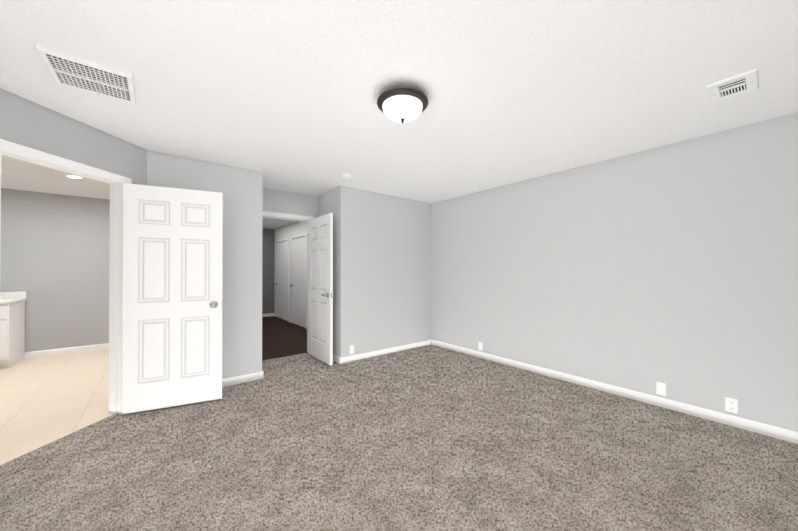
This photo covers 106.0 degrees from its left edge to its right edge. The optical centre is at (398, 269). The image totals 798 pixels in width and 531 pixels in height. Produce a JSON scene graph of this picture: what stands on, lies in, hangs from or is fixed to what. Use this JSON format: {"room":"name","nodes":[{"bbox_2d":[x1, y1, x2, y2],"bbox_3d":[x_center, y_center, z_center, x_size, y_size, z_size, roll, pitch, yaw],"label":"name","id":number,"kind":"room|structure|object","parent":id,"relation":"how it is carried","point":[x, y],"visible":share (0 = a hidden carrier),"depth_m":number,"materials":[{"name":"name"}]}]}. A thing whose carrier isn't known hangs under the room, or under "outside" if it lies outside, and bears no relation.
{"room":"empty bedroom","nodes":[
{"label":"empty bedroom","id":0,"kind":"room"},
{"bbox_2d":[0,188,109,351],"bbox_3d":[-5.083,0.077,4.747,3.940,2.440,0.120,0,0,-39],"label":"wall","id":1,"kind":"structure","parent":0,"point":[54,256],"depth_m":4.58,"materials":[{"name":"grey paint"}]},
{"bbox_2d":[0,291,26,298],"bbox_3d":[-5.913,0.367,3.973,1.270,0.100,0.021,0,0,-39],"label":"backsplash","id":2,"kind":"structure","parent":1,"relation":"attached to","point":[17,294],"depth_m":4.29,"materials":[{"name":"white stone"}]},
{"bbox_2d":[25,343,108,357],"bbox_3d":[-5.031,1.256,4.699,3.678,0.089,0.018,0,0,-39],"label":"baseboard","id":3,"kind":"structure","parent":1,"relation":"attached to","point":[64,350],"depth_m":4.61,"materials":[{"name":"white wood"}]},
{"bbox_2d":[0,349,112,464],"bbox_3d":[-3.648,1.316,2.936,3.820,0.060,4.610,0,0,-39],"label":"floor","id":4,"kind":"structure","parent":0,"point":[44,400],"depth_m":2.99,"materials":[{"name":"beige tile"}]},
{"bbox_2d":[0,299,26,368],"bbox_3d":[-5.405,0.873,4.000,0.417,0.840,0.606,0,0,-39],"label":"base cabinet","id":5,"kind":"object","parent":4,"relation":"on","point":[12,328],"depth_m":3.99,"materials":[{"name":"white wood"}]},
{"bbox_2d":[0,299,19,302],"bbox_3d":[-5.730,0.433,3.743,1.270,0.036,0.607,0,0,-39],"label":"countertop","id":6,"kind":"structure","parent":5,"relation":"on","point":[1,300],"depth_m":4.01,"materials":[{"name":"white stone"}]},
{"bbox_2d":[0,88,146,184],"bbox_3d":[-2.597,0.061,2.047,0.120,2.440,1.815,0,0,6],"label":"wall","id":7,"kind":"structure","parent":0,"point":[28,123],"depth_m":2.27,"materials":[{"name":"grey paint"}]},
{"bbox_2d":[0,139,131,413],"bbox_3d":[-2.568,0.228,2.302,0.160,2.110,0.890,0,0,6],"label":"door frame","id":8,"kind":"structure","parent":7,"relation":"attached to","point":[34,156],"depth_m":2.67,"materials":[{"name":"white wood"}]},
{"bbox_2d":[122,183,222,414],"bbox_3d":[-2.078,0.258,2.798,0.745,2.030,0.265,0,0,-39],"label":"bathroom door","id":9,"kind":"structure","parent":7,"relation":"in","point":[172,295],"depth_m":2.79,"materials":[{"name":"white wood"}]},
{"bbox_2d":[147,150,262,378],"bbox_3d":[-2.066,0.068,3.276,1.050,2.440,0.120,0,0,-39],"label":"wall","id":10,"kind":"structure","parent":0,"point":[241,189],"depth_m":3.38,"materials":[{"name":"grey paint"}]},
{"bbox_2d":[262,229,274,313],"bbox_3d":[-4.123,0.096,8.068,1.700,2.440,0.120,0,0,-39],"label":"wall","id":11,"kind":"structure","parent":0,"point":[267,271],"depth_m":8.37,"materials":[{"name":"grey paint"}]},
{"bbox_2d":[262,313,274,316],"bbox_3d":[-4.117,1.275,7.982,1.558,0.089,0.018,0,0,-39],"label":"baseboard","id":12,"kind":"structure","parent":11,"relation":"attached to","point":[268,315],"depth_m":8.36,"materials":[{"name":"white wood"}]},
{"bbox_2d":[262,316,307,360],"bbox_3d":[-2.818,1.336,6.326,1.700,0.060,4.340,0,0,-39],"label":"floor","id":13,"kind":"structure","parent":0,"point":[282,337],"depth_m":5.65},
{"bbox_2d":[262,188,317,217],"bbox_3d":[-1.420,0.076,4.673,1.700,2.440,0.120,0,0,-39],"label":"wall","id":14,"kind":"structure","parent":0,"point":[280,201],"depth_m":4.44,"materials":[{"name":"grey paint"}]},
{"bbox_2d":[262,211,314,351],"bbox_3d":[-1.707,0.240,4.443,0.895,2.110,0.160,0,0,-39],"label":"door frame","id":15,"kind":"structure","parent":14,"relation":"attached to","point":[276,215],"depth_m":4.51,"materials":[{"name":"white wood"}]},
{"bbox_2d":[308,213,333,365],"bbox_3d":[-1.139,0.267,4.305,0.131,2.030,0.772,0,0,-39],"label":"hall door","id":16,"kind":"structure","parent":14,"relation":"in","point":[320,288],"depth_m":4.23,"materials":[{"name":"white paint"},{"name":"satin nickel"}]},
{"bbox_2d":[274,221,306,318],"bbox_3d":[-2.153,0.089,6.862,0.120,2.440,4.220,0,0,-39],"label":"wall","id":17,"kind":"structure","parent":0,"point":[293,229],"depth_m":7.49,"materials":[{"name":"white paint"}]},
{"bbox_2d":[275,237,288,320],"bbox_3d":[-3.125,0.260,7.928,0.072,2.110,1.070,0,0,-39],"label":"closet door","id":18,"kind":"structure","parent":17,"relation":"attached to","point":[281,278],"depth_m":7.90,"materials":[{"name":"white wood"}]},
{"bbox_2d":[290,233,306,328],"bbox_3d":[-2.365,0.254,6.974,0.072,2.110,1.030,0,0,-39],"label":"closet door","id":19,"kind":"structure","parent":17,"relation":"attached to","point":[298,284],"depth_m":6.98,"materials":[{"name":"white wood"}]},
{"bbox_2d":[318,188,336,355],"bbox_3d":[-1.027,0.075,4.500,0.120,2.440,0.640,0,0,-39],"label":"wall","id":20,"kind":"structure","parent":0,"point":[327,202],"depth_m":4.27,"materials":[{"name":"grey paint"}]},
{"bbox_2d":[337,186,430,356],"bbox_3d":[-0.156,0.076,4.707,1.740,2.440,0.120,0,0,-39],"label":"wall","id":21,"kind":"structure","parent":0,"point":[383,271],"depth_m":4.54,"materials":[{"name":"grey paint"}]},
{"bbox_2d":[350,345,353,353],"bbox_3d":[-0.660,1.129,4.218,0.072,0.118,0.009,0,0,-39],"label":"outlet","id":22,"kind":"object","parent":21,"relation":"attached to","point":[351,349],"visible":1,"depth_m":4.22,"materials":[{"name":"white plastic"}]},
{"bbox_2d":[222,339,797,443],"bbox_3d":[-0.105,1.240,2.019,5.008,0.089,5.668,0,0,-39],"label":"baseboard","id":23,"kind":"structure","parent":21,"relation":"attached to","point":[788,435],"depth_m":3.20,"materials":[{"name":"white wood"}]},
{"bbox_2d":[0,345,797,530],"bbox_3d":[-0.105,1.311,2.018,5.120,0.060,5.780,0,0,-39],"label":"floor carpet","id":24,"kind":"object","parent":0,"point":[430,438],"visible":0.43,"depth_m":1.99,"materials":[{"name":"grey carpet"}]},
{"bbox_2d":[0,0,797,228],"bbox_3d":[-2.063,-1.212,3.248,7.150,0.120,10.600,0,0,-39],"label":"ceiling","id":25,"kind":"structure","parent":0,"point":[282,95],"depth_m":1.85,"materials":[{"name":"paint"}]},
{"bbox_2d":[64,174,84,178],"bbox_3d":[-4.019,-1.145,3.722,0.180,0.008,0.180,0,0,-39],"label":"recessed light","id":26,"kind":"object","parent":25,"relation":"in","point":[73,176],"visible":0.94,"depth_m":3.71,"materials":[{"name":"white"}]},
{"bbox_2d":[36,44,135,103],"bbox_3d":[-1.845,-1.149,1.813,0.375,0.028,0.375,0,0,-39],"label":"ceiling vent","id":27,"kind":"object","parent":25,"relation":"in","point":[69,70],"visible":1,"depth_m":1.77,"materials":[{"name":"white metal"}]},
{"bbox_2d":[341,173,351,178],"bbox_3d":[-0.638,-1.130,3.666,0.128,0.039,0.128,0,0,-39],"label":"smoke detector","id":28,"kind":"object","parent":25,"relation":"attached to","point":[346,176],"visible":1,"depth_m":3.62,"materials":[{"name":"white plastic"}]},
{"bbox_2d":[377,86,427,123],"bbox_3d":[0.024,-1.067,2.011,0.344,0.184,0.344,0,0,-39],"label":"flush-mount light fixture","id":29,"kind":"object","parent":25,"relation":"attached to","point":[402,104],"visible":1,"depth_m":1.92,"materials":[{"name":"white glass"}]},
{"bbox_2d":[706,68,758,102],"bbox_3d":[2.113,-1.153,1.903,0.285,0.018,0.210,0,0,-39],"label":"ceiling vent","id":30,"kind":"object","parent":25,"relation":"in","point":[741,83],"visible":1,"depth_m":1.89,"materials":[{"name":"white metal"}]},
{"bbox_2d":[431,112,797,431],"bbox_3d":[2.135,0.068,3.322,0.120,2.440,5.140,0,0,-39],"label":"wall","id":31,"kind":"structure","parent":0,"point":[673,267],"depth_m":2.88,"materials":[{"name":"grey paint"}]},
{"bbox_2d":[478,342,482,350],"bbox_3d":[1.190,1.130,4.400,0.009,0.118,0.072,0,0,-39],"label":"outlet","id":32,"kind":"object","parent":31,"relation":"attached to","point":[480,345],"visible":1,"depth_m":4.39,"materials":[{"name":"white plastic"}]},
{"bbox_2d":[656,381,665,395],"bbox_3d":[2.451,1.121,2.811,0.015,0.118,0.072,0,0,-39],"label":"outlet","id":33,"kind":"object","parent":31,"relation":"attached to","point":[660,388],"visible":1,"depth_m":2.81,"materials":[{"name":"white plastic"}]},
{"bbox_2d":[725,397,737,413],"bbox_3d":[2.728,1.119,2.467,0.009,0.118,0.072,0,0,-39],"label":"outlet","id":34,"kind":"object","parent":31,"relation":"attached to","point":[731,405],"visible":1,"depth_m":2.46,"materials":[{"name":"white plastic"}]}
]}

